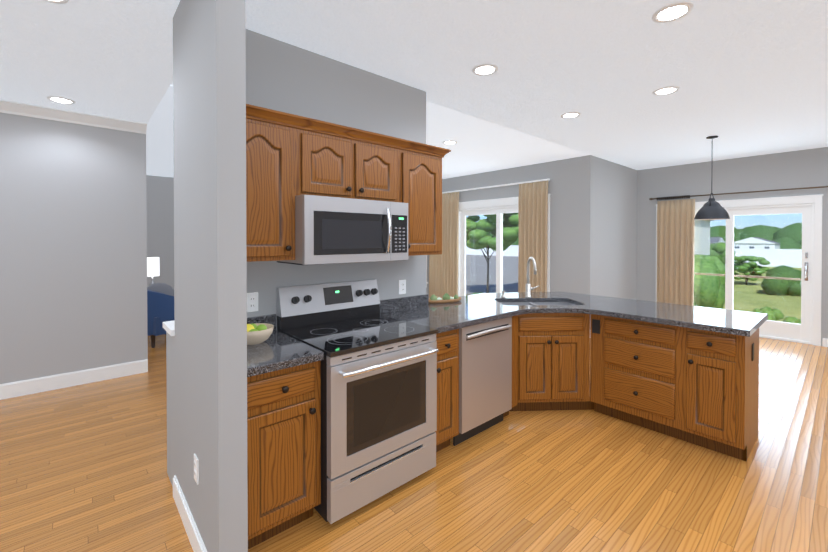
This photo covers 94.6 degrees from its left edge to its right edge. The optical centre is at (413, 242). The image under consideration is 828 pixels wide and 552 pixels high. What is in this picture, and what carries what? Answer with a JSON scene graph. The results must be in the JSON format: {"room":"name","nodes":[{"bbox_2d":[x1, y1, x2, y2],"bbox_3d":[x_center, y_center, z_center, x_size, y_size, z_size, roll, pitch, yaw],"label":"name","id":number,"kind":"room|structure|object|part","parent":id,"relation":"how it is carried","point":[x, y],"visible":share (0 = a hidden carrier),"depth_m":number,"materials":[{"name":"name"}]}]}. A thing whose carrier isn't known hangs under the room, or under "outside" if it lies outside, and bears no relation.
{"room":"kitchen","nodes":[
{"label":"kitchen","id":0,"kind":"room"},
{"bbox_2d":[0,112,147,383],"bbox_3d":[-4.235,-0.265,3.280,3.186,3.450,0.120,0,1,-41],"label":"wall","id":1,"kind":"structure","parent":0,"point":[73,247],"depth_m":3.87,"materials":[{"name":"grey paint"}]},
{"bbox_2d":[0,99,146,133],"bbox_3d":[-4.168,-1.256,3.194,3.186,0.100,0.085,0,1,-41],"label":"crown molding","id":2,"kind":"structure","parent":1,"relation":"attached to","point":[29,110],"depth_m":3.83,"materials":[{"name":"white"}]},
{"bbox_2d":[0,359,147,399],"bbox_3d":[-4.191,1.390,3.246,3.186,0.142,0.014,0,1,-41],"label":"baseboard","id":3,"kind":"structure","parent":1,"relation":"attached to","point":[35,385],"depth_m":3.87,"materials":[{"name":"white"}]},
{"bbox_2d":[147,257,159,285],"bbox_3d":[-4.192,0.832,6.128,0.500,1.200,0.500,0,1,-41],"label":"table lamp","id":4,"kind":"object","parent":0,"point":[153,267],"visible":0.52,"depth_m":6.06,"materials":[{"name":"white fabric"}]},
{"bbox_2d":[146,175,173,288],"bbox_3d":[-5.692,-0.293,6.141,5.020,3.450,0.120,0,1,-41],"label":"wall","id":5,"kind":"structure","parent":0,"point":[160,217],"depth_m":7.00,"materials":[{"name":"grey paint"}]},
{"bbox_2d":[146,86,173,176],"bbox_3d":[-4.688,-1.571,4.988,4.780,0.750,2.900,0,1,-41],"label":"ceiling slope","id":6,"kind":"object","parent":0,"point":[159,149],"depth_m":5.77,"materials":[{"name":"white paint"}]},
{"bbox_2d":[166,0,247,551],"bbox_3d":[-1.140,-0.252,2.012,0.112,3.450,1.195,0,1,-41],"label":"wall","id":7,"kind":"structure","parent":0,"point":[209,153],"depth_m":1.61,"materials":[{"name":"grey paint"}]},
{"bbox_2d":[163,320,174,335],"bbox_3d":[-1.449,0.522,2.371,0.146,0.035,0.300,0,1,-41],"label":"trim","id":8,"kind":"structure","parent":7,"relation":"on","point":[169,327],"depth_m":2.31,"materials":[{"name":"white"}]},
{"bbox_2d":[173,475,206,551],"bbox_3d":[-1.043,1.415,1.918,0.140,0.117,0.929,0,1,-41],"label":"baseboard","id":9,"kind":"structure","parent":7,"relation":"attached to","point":[193,533],"depth_m":1.93,"materials":[{"name":"white wood"}]},
{"bbox_2d":[194,454,198,484],"bbox_3d":[-1.037,1.075,1.816,0.009,0.116,0.072,0,1,-41],"label":"outlet","id":10,"kind":"object","parent":7,"relation":"attached to","point":[196,469],"visible":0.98,"depth_m":1.80,"materials":[{"name":"white plastic"}]},
{"bbox_2d":[246,29,425,329],"bbox_3d":[-0.601,-0.260,2.802,1.741,3.450,0.163,0,1,-41],"label":"wall","id":11,"kind":"structure","parent":0,"point":[281,76],"depth_m":2.69,"materials":[{"name":"grey paint"}]},
{"bbox_2d":[247,292,257,311],"bbox_3d":[-0.993,0.364,2.347,0.072,0.116,0.009,0,1,-41],"label":"outlet","id":12,"kind":"object","parent":11,"relation":"attached to","point":[252,302],"visible":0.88,"depth_m":2.35,"materials":[{"name":"white plastic"}]},
{"bbox_2d":[246,104,301,261],"bbox_3d":[-0.935,-0.311,2.178,0.411,0.820,0.324,0,1,-41],"label":"upper cabinet","id":13,"kind":"object","parent":11,"relation":"attached to","point":[289,157],"depth_m":2.10,"materials":[{"name":"brown wood"}]},
{"bbox_2d":[247,294,428,329],"bbox_3d":[-0.535,0.501,2.739,1.743,0.100,0.022,0,1,-41],"label":"backsplash","id":14,"kind":"structure","parent":11,"relation":"attached to","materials":[{"name":"grey stone"}]},
{"bbox_2d":[298,116,401,202],"bbox_3d":[-0.493,-0.501,2.565,0.768,0.447,0.324,0,1,-41],"label":"upper cabinet","id":15,"kind":"object","parent":11,"relation":"attached to","point":[340,161],"depth_m":2.42,"materials":[{"name":"brown wood"}]},
{"bbox_2d":[277,195,407,264],"bbox_3d":[-0.441,-0.076,2.511,0.760,0.397,0.479,0,1,-41],"label":"over-the-range microwave","id":16,"kind":"object","parent":15,"relation":"attached to","point":[333,230],"visible":1,"depth_m":2.31,"materials":[{"name":"silver metal"}]},
{"bbox_2d":[399,280,405,293],"bbox_3d":[-0.094,0.362,3.138,0.072,0.116,0.009,0,1,-41],"label":"outlet","id":17,"kind":"object","parent":11,"relation":"attached to","point":[402,286],"visible":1,"depth_m":3.14,"materials":[{"name":"white plastic"}]},
{"bbox_2d":[402,139,445,255],"bbox_3d":[-0.039,-0.319,2.967,0.441,0.820,0.324,0,1,-41],"label":"upper cabinet","id":18,"kind":"object","parent":11,"relation":"attached to","point":[421,163],"depth_m":2.85,"materials":[{"name":"brown wood"}]},
{"bbox_3d":[-0.451,-0.696,2.578,1.672,0.058,0.357,0,1,-41],"label":"crown","id":19,"kind":"part","parent":18,"relation":"part of","materials":[{"name":"brown wood"}]},
{"bbox_2d":[0,294,827,551],"bbox_3d":[0.316,1.508,3.575,10.784,0.100,12.100,0,1,-41],"label":"floor","id":20,"kind":"structure","parent":0,"point":[83,467],"depth_m":2.31,"materials":[{"name":"brown wood"}]},
{"bbox_2d":[147,283,174,347],"bbox_3d":[-3.712,1.002,5.616,0.841,0.870,0.858,0,1,-41],"label":"armchair","id":21,"kind":"object","parent":20,"relation":"on","point":[160,303],"visible":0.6,"depth_m":5.26,"materials":[{"name":"blue fabric"}]},
{"bbox_2d":[147,283,173,295],"bbox_3d":[-3.645,0.779,5.463,0.420,0.420,0.151,0,1,-41],"label":"pillow","id":22,"kind":"object","parent":21,"relation":"on","point":[164,288],"depth_m":5.45,"materials":[{"name":"grey fabric"}]},
{"bbox_2d":[247,361,320,548],"bbox_3d":[-0.835,1.035,2.077,0.411,0.874,0.626,0,1,-41],"label":"base cabinet","id":23,"kind":"object","parent":20,"relation":"on","point":[284,405],"depth_m":1.85,"materials":[{"name":"brown wood"}]},
{"bbox_2d":[247,314,323,376],"bbox_3d":[-0.827,0.527,2.062,0.409,0.140,0.651,0,1,-41],"label":"countertop","id":24,"kind":"structure","parent":23,"relation":"on","point":[276,350],"depth_m":1.94,"materials":[{"name":"black stone"}]},
{"bbox_2d":[247,323,273,344],"bbox_3d":[-0.893,0.500,2.127,0.212,0.111,0.212,0,1,-41],"label":"fruit bowl","id":25,"kind":"object","parent":24,"relation":"on","point":[258,333],"visible":0.77,"depth_m":2.08,"materials":[{"name":"beige ceramic"}]},
{"bbox_2d":[276,279,438,523],"bbox_3d":[-0.344,0.876,2.412,0.763,1.185,0.754,0,1,-41],"label":"range","id":26,"kind":"object","parent":20,"relation":"on","point":[378,374],"visible":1,"depth_m":2.20,"materials":[{"name":"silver metal"}]},
{"bbox_2d":[282,315,437,357],"bbox_3d":[-0.335,0.559,2.399,0.763,0.025,0.610,0,1,-41],"label":"cooktop","id":27,"kind":"object","parent":26,"relation":"in","point":[343,337],"depth_m":2.31,"materials":[{"name":"black glass"}]},
{"bbox_3d":[-0.154,1.317,2.201,0.751,0.217,0.041,0,1,-41],"label":"drawer","id":28,"kind":"part","parent":26,"relation":"part of","materials":[{"name":"silver metal"}]},
{"bbox_3d":[-0.131,0.887,2.171,0.751,0.618,0.110,0,1,-41],"label":"door","id":29,"kind":"part","parent":26,"relation":"part of","materials":[{"name":"silver metal"}]},
{"bbox_2d":[435,329,458,451],"bbox_3d":[0.010,1.028,2.822,0.304,0.874,0.626,0,1,-41],"label":"base cabinet","id":30,"kind":"object","parent":20,"relation":"on","point":[447,342],"depth_m":2.61,"materials":[{"name":"brown wood"}]},
{"bbox_2d":[453,317,511,445],"bbox_3d":[0.384,1.026,3.094,0.610,0.872,0.635,0,1,-41],"label":"dishwasher","id":31,"kind":"object","parent":20,"relation":"on","point":[485,376],"visible":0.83,"depth_m":2.86,"materials":[{"name":"silver metal"}]},
{"bbox_2d":[503,313,590,416],"bbox_3d":[1.137,1.024,3.248,0.576,0.874,0.469,0,1,-41],"label":"base cabinet","id":32,"kind":"object","parent":20,"relation":"on","point":[551,352],"depth_m":3.23,"materials":[{"name":"brown wood"}]},
{"bbox_2d":[380,257,606,333],"bbox_3d":[0.790,0.466,3.429,2.284,0.658,1.069,0,1,-41],"label":"countertop","id":33,"kind":"structure","parent":32,"relation":"on","point":[474,309],"depth_m":3.19,"materials":[{"name":"black stone"}]},
{"bbox_2d":[429,293,461,302],"bbox_3d":[0.276,0.503,3.517,0.369,0.079,0.189,0,1,-41],"label":"decorative tray","id":34,"kind":"object","parent":33,"relation":"on","point":[445,298],"visible":1,"depth_m":3.48,"materials":[{"name":"brown wood"}]},
{"bbox_2d":[499,302,574,305],"bbox_3d":[1.147,0.689,3.540,0.850,0.210,0.798,0,1,-41],"label":"sink","id":35,"kind":"object","parent":33,"relation":"in","point":[504,303],"depth_m":3.74,"materials":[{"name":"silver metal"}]},
{"bbox_2d":[571,297,767,336],"bbox_3d":[1.933,0.673,3.147,0.944,0.251,1.350,0,1,-41],"label":"countertop","id":36,"kind":"structure","parent":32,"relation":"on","point":[742,323],"depth_m":2.93,"materials":[{"name":"black stone"}]},
{"bbox_2d":[591,314,678,437],"bbox_3d":[1.937,1.024,3.204,0.619,0.874,0.654,0,1,-41],"label":"base cabinet","id":37,"kind":"object","parent":20,"relation":"on","point":[635,364],"depth_m":2.98,"materials":[{"name":"brown wood"}]},
{"bbox_2d":[675,327,758,460],"bbox_3d":[2.269,1.028,2.827,0.619,0.874,0.352,0,1,-41],"label":"base cabinet","id":38,"kind":"object","parent":20,"relation":"on","point":[698,387],"depth_m":2.63,"materials":[{"name":"brown wood"}]},
{"bbox_2d":[0,0,827,178],"bbox_3d":[1.060,-1.326,2.703,10.384,0.050,9.450,0,1,-41],"label":"ceiling","id":39,"kind":"structure","parent":0,"point":[748,78],"depth_m":2.80,"materials":[{"name":"white paint"}]},
{"bbox_2d":[43,0,68,3],"bbox_3d":[-1.904,-1.290,1.965,0.196,0.008,0.196,0,1,-41],"label":"recessed light","id":40,"kind":"object","parent":39,"relation":"in","point":[58,1],"visible":1,"depth_m":2.04,"materials":[{"name":"white"}]},
{"bbox_2d":[47,96,75,103],"bbox_3d":[-3.231,-1.305,3.502,0.196,0.008,0.196,0,1,-41],"label":"recessed light","id":41,"kind":"object","parent":39,"relation":"in","point":[62,100],"visible":1,"depth_m":3.49,"materials":[{"name":"white"}]},
{"bbox_2d":[442,140,456,144],"bbox_3d":[0.473,-1.320,5.031,0.196,0.008,0.196,0,1,-41],"label":"recessed light","id":42,"kind":"object","parent":39,"relation":"in","point":[449,142],"visible":0.98,"depth_m":5.02,"materials":[{"name":"white"}]},
{"bbox_2d":[472,64,497,75],"bbox_3d":[0.534,-1.299,2.873,0.196,0.008,0.196,0,1,-41],"label":"recessed light","id":43,"kind":"object","parent":39,"relation":"in","point":[484,69],"visible":1,"depth_m":2.86,"materials":[{"name":"white"}]},
{"bbox_2d":[560,112,580,118],"bbox_3d":[1.607,-1.309,3.924,0.196,0.008,0.196,0,1,-41],"label":"recessed light","id":44,"kind":"object","parent":39,"relation":"in","point":[570,115],"visible":0.98,"depth_m":3.92,"materials":[{"name":"white"}]},
{"bbox_2d":[652,86,678,95],"bbox_3d":[2.161,-1.303,3.280,0.196,0.008,0.196,0,1,-41],"label":"recessed light","id":45,"kind":"object","parent":39,"relation":"in","point":[666,90],"visible":1,"depth_m":3.27,"materials":[{"name":"white"}]},
{"bbox_2d":[652,2,693,22],"bbox_3d":[1.452,-1.292,2.149,0.196,0.008,0.196,0,1,-41],"label":"recessed light","id":46,"kind":"object","parent":39,"relation":"in","point":[672,12],"visible":1,"depth_m":2.14,"materials":[{"name":"white"}]},
{"bbox_2d":[694,135,729,219],"bbox_3d":[3.715,-0.807,4.764,0.362,1.029,0.362,0,1,-41],"label":"pendant light","id":47,"kind":"object","parent":39,"relation":"hanging from","point":[711,209],"visible":1,"depth_m":4.70,"materials":[{"name":"black metal"}]},
{"bbox_2d":[426,255,428,293],"bbox_3d":[-1.009,-0.304,7.294,3.534,3.450,0.160,0,1,-41],"label":"wall","id":48,"kind":"structure","parent":0,"point":[427,290],"depth_m":8.35,"materials":[{"name":"grey paint"}]},
{"bbox_2d":[426,255,427,287],"bbox_3d":[-0.198,0.329,7.957,1.200,1.290,0.175,0,1,-41],"label":"nook window","id":49,"kind":"structure","parent":48,"relation":"in","point":[426,272],"depth_m":8.30,"materials":[{"name":"white"}]},
{"bbox_2d":[442,157,579,292],"bbox_3d":[1.474,-0.304,7.269,0.160,3.450,3.480,0,1,-41],"label":"wall","id":50,"kind":"structure","parent":0,"point":[563,175],"depth_m":6.20,"materials":[{"name":"grey paint"}]},
{"bbox_2d":[458,194,550,295],"bbox_3d":[1.588,0.304,7.122,0.181,2.238,2.130,0,1,-41],"label":"door","id":51,"kind":"structure","parent":50,"relation":"in","point":[500,209],"depth_m":7.21,"materials":[{"name":"white"}]},
{"bbox_3d":[1.314,0.304,7.484,0.006,1.700,0.805,0,1,-41],"label":"panel glass","id":52,"kind":"part","parent":51,"relation":"part of","materials":[{"name":"clear glass"}]},
{"bbox_3d":[1.314,0.371,7.484,0.040,2.035,0.995,0,1,-41],"label":"panel","id":53,"kind":"part","parent":51,"relation":"part of","materials":[{"name":"white"}]},
{"bbox_3d":[1.876,0.379,6.773,0.040,2.035,0.995,0,1,-41],"label":"panel","id":54,"kind":"part","parent":51,"relation":"part of","materials":[{"name":"white"}]},
{"bbox_3d":[1.876,0.311,6.773,0.006,1.700,0.805,0,1,-41],"label":"panel glass","id":55,"kind":"part","parent":51,"relation":"part of","materials":[{"name":"clear glass"}]},
{"bbox_2d":[442,179,827,200],"bbox_3d":[3.542,-0.894,6.212,2.024,0.304,7.430,0,1,-41],"label":"curtain rod","id":56,"kind":"object","parent":50,"relation":"attached to","point":[675,197],"visible":1,"depth_m":6.43,"materials":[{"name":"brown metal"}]},
{"bbox_2d":[429,192,458,297],"bbox_3d":[0.612,0.179,8.007,0.086,2.430,0.861,0,1,-41],"label":"curtain","id":57,"kind":"object","parent":56,"relation":"hanging from","point":[443,273],"visible":0.62,"depth_m":7.88,"materials":[{"name":"beige fabric"}]},
{"bbox_3d":[1.290,-1.044,7.292,0.074,0.026,2.830,0,1,-41],"label":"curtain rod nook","id":58,"kind":"part","parent":56,"relation":"part of","materials":[{"name":"white"}]},
{"bbox_2d":[518,180,548,291],"bbox_3d":[1.995,0.194,6.435,0.086,2.430,0.554,0,1,-41],"label":"curtain","id":59,"kind":"object","parent":56,"relation":"hanging from","point":[533,216],"visible":0.71,"depth_m":6.40,"materials":[{"name":"beige fabric"}]},
{"bbox_2d":[657,199,694,305],"bbox_3d":[4.483,0.336,6.562,0.086,2.145,0.554,0,1,-41],"label":"curtain","id":60,"kind":"object","parent":56,"relation":"hanging from","point":[675,246],"visible":0.75,"depth_m":6.54,"materials":[{"name":"beige fabric"}]},
{"bbox_3d":[5.475,-0.765,5.463,0.114,0.060,3.748,0,1,-41],"label":"curtain rod dining","id":61,"kind":"part","parent":56,"relation":"part of","materials":[{"name":"brown metal"}]},
{"bbox_2d":[579,155,636,299],"bbox_3d":[3.409,-0.297,6.547,2.110,3.450,0.160,0,1,-41],"label":"wall","id":62,"kind":"structure","parent":0,"point":[608,228],"depth_m":6.22,"materials":[{"name":"grey paint"}]},
{"bbox_2d":[637,147,827,345],"bbox_3d":[6.166,-0.281,4.891,0.160,3.450,5.970,0,1,-41],"label":"wall","id":63,"kind":"structure","parent":0,"point":[796,169],"depth_m":6.06,"materials":[{"name":"grey paint"}]},
{"bbox_2d":[655,194,823,345],"bbox_3d":[5.080,0.376,6.146,0.232,2.113,2.050,0,1,-41],"label":"sliding door","id":64,"kind":"structure","parent":63,"relation":"in","point":[807,330],"depth_m":5.60,"materials":[{"name":"white"}]},
{"bbox_3d":[4.800,0.364,6.476,0.006,1.600,0.765,0,1,-41],"label":"panel glass","id":65,"kind":"part","parent":64,"relation":"part of","materials":[{"name":"clear glass"}]},
{"bbox_3d":[5.336,0.371,5.795,0.006,1.600,0.765,0,1,-41],"label":"panel glass","id":66,"kind":"part","parent":64,"relation":"part of","materials":[{"name":"clear glass"}]},
{"bbox_3d":[5.336,0.438,5.796,0.040,1.935,0.955,0,1,-41],"label":"panel","id":67,"kind":"part","parent":64,"relation":"part of","materials":[{"name":"white"}]},
{"bbox_3d":[5.588,0.339,5.441,0.057,0.400,0.036,0,1,-41],"label":"handle","id":68,"kind":"part","parent":64,"relation":"part of","materials":[{"name":"silver metal"}]},
{"bbox_2d":[822,338,827,346],"bbox_3d":[6.101,1.387,4.850,0.014,0.117,5.970,0,1,-41],"label":"baseboard","id":69,"kind":"structure","parent":63,"relation":"attached to","point":[825,342],"depth_m":5.29,"materials":[{"name":"white"}]},
{"label":"outside","id":70,"kind":"structure","parent":0,"visible":0},
{"bbox_2d":[723,266,801,321],"bbox_3d":[87.328,2.316,129.973,297.166,0.200,320.000,0,1,-41],"label":"lawn","id":71,"kind":"structure","parent":70,"point":[789,304],"depth_m":22.10,"materials":[{"name":"green plant"}]},
{"bbox_2d":[466,255,517,293],"bbox_3d":[7.660,2.564,93.467,105.000,0.020,109.500,0,1,-41],"label":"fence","id":72,"kind":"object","parent":71,"relation":"on","point":[482,281],"depth_m":37.50,"materials":[{"name":"grey"}]},
{"bbox_2d":[466,213,518,292],"bbox_3d":[4.506,0.177,22.651,4.738,6.192,5.554,0,1,-41],"label":"tree","id":73,"kind":"object","parent":71,"relation":"on","point":[506,230],"depth_m":20.94,"materials":[{"name":"green plant"}]},
{"bbox_2d":[487,232,518,244],"bbox_3d":[1.463,1.333,180.070,29.567,21.160,124.970,0,1,-41],"label":"treeline","id":74,"kind":"object","parent":71,"relation":"on","point":[491,235],"depth_m":135.64,"materials":[{"name":"green plant"}]},
{"bbox_2d":[466,245,801,267],"bbox_3d":[43.103,1.866,51.050,0.150,2.250,140.000,0,1,-41],"label":"fence","id":75,"kind":"object","parent":71,"relation":"on","point":[766,256],"depth_m":48.70,"materials":[{"name":"white"}]},
{"bbox_2d":[694,220,712,254],"bbox_3d":[22.325,-0.633,38.192,10.600,7.500,10.400,0,1,-41],"label":"house","id":76,"kind":"structure","parent":71,"relation":"on","point":[705,250],"depth_m":35.87,"materials":[{"name":"white"}]},
{"bbox_2d":[694,254,724,308],"bbox_3d":[13.226,2.092,17.782,2.573,3.079,2.186,0,1,-41],"label":"shrub","id":77,"kind":"object","parent":71,"relation":"on","point":[704,291],"depth_m":16.90,"materials":[{"name":"green plant"}]},
{"bbox_2d":[710,237,724,243],"bbox_3d":[104.668,1.218,139.902,12.600,6.600,12.600,0,1,-41],"label":"house","id":78,"kind":"structure","parent":71,"relation":"on","point":[719,239],"depth_m":134.32,"materials":[{"name":"white"}]},
{"bbox_2d":[710,242,734,263],"bbox_3d":[32.766,1.501,41.636,3.523,3.120,3.517,0,1,-41],"label":"shrub","id":79,"kind":"object","parent":71,"relation":"on","point":[717,247],"depth_m":40.22,"materials":[{"name":"green plant"}]},
{"bbox_2d":[734,256,769,284],"bbox_3d":[25.484,2.087,29.243,2.848,2.237,2.638,0,1,-41],"label":"tree","id":80,"kind":"object","parent":71,"relation":"on","point":[744,267],"depth_m":28.68,"materials":[{"name":"green plant"}]},
{"bbox_2d":[710,223,801,241],"bbox_3d":[128.654,1.265,210.426,36.931,25.271,465.336,0,1,-41],"label":"treeline","id":81,"kind":"object","parent":71,"relation":"on","point":[772,229],"depth_m":173.51,"materials":[{"name":"green plant"}]},
{"bbox_2d":[734,237,779,248],"bbox_3d":[104.645,1.491,117.232,12.600,6.500,10.600,0,1,-41],"label":"house","id":82,"kind":"structure","parent":71,"relation":"on","point":[761,242],"depth_m":112.97,"materials":[{"name":"white"}]},
{"bbox_2d":[725,237,801,248],"bbox_3d":[104.846,3.315,168.900,27.952,16.441,286.763,0,1,-41],"label":"treeline","id":83,"kind":"object","parent":71,"relation":"on","point":[785,244],"depth_m":133.05,"materials":[{"name":"green plant"}]},
{"bbox_2d":[752,306,783,320],"bbox_3d":[14.706,3.025,15.883,0.825,0.718,0.983,0,1,-41],"label":"weeds","id":84,"kind":"object","parent":71,"relation":"on","point":[772,317],"depth_m":15.65,"materials":[{"name":"green plant"}]},
{"bbox_2d":[761,265,800,295],"bbox_3d":[23.216,2.521,23.969,2.187,2.212,2.017,0,1,-41],"label":"bush","id":85,"kind":"object","parent":71,"relation":"on","point":[779,291],"depth_m":23.58,"materials":[{"name":"green plant"}]},
{"bbox_2d":[782,316,800,323],"bbox_3d":[13.951,3.049,13.715,0.896,0.731,1.066,0,1,-41],"label":"weeds","id":86,"kind":"object","parent":71,"relation":"on","point":[796,320],"depth_m":13.82,"materials":[{"name":"green plant"}]}
]}

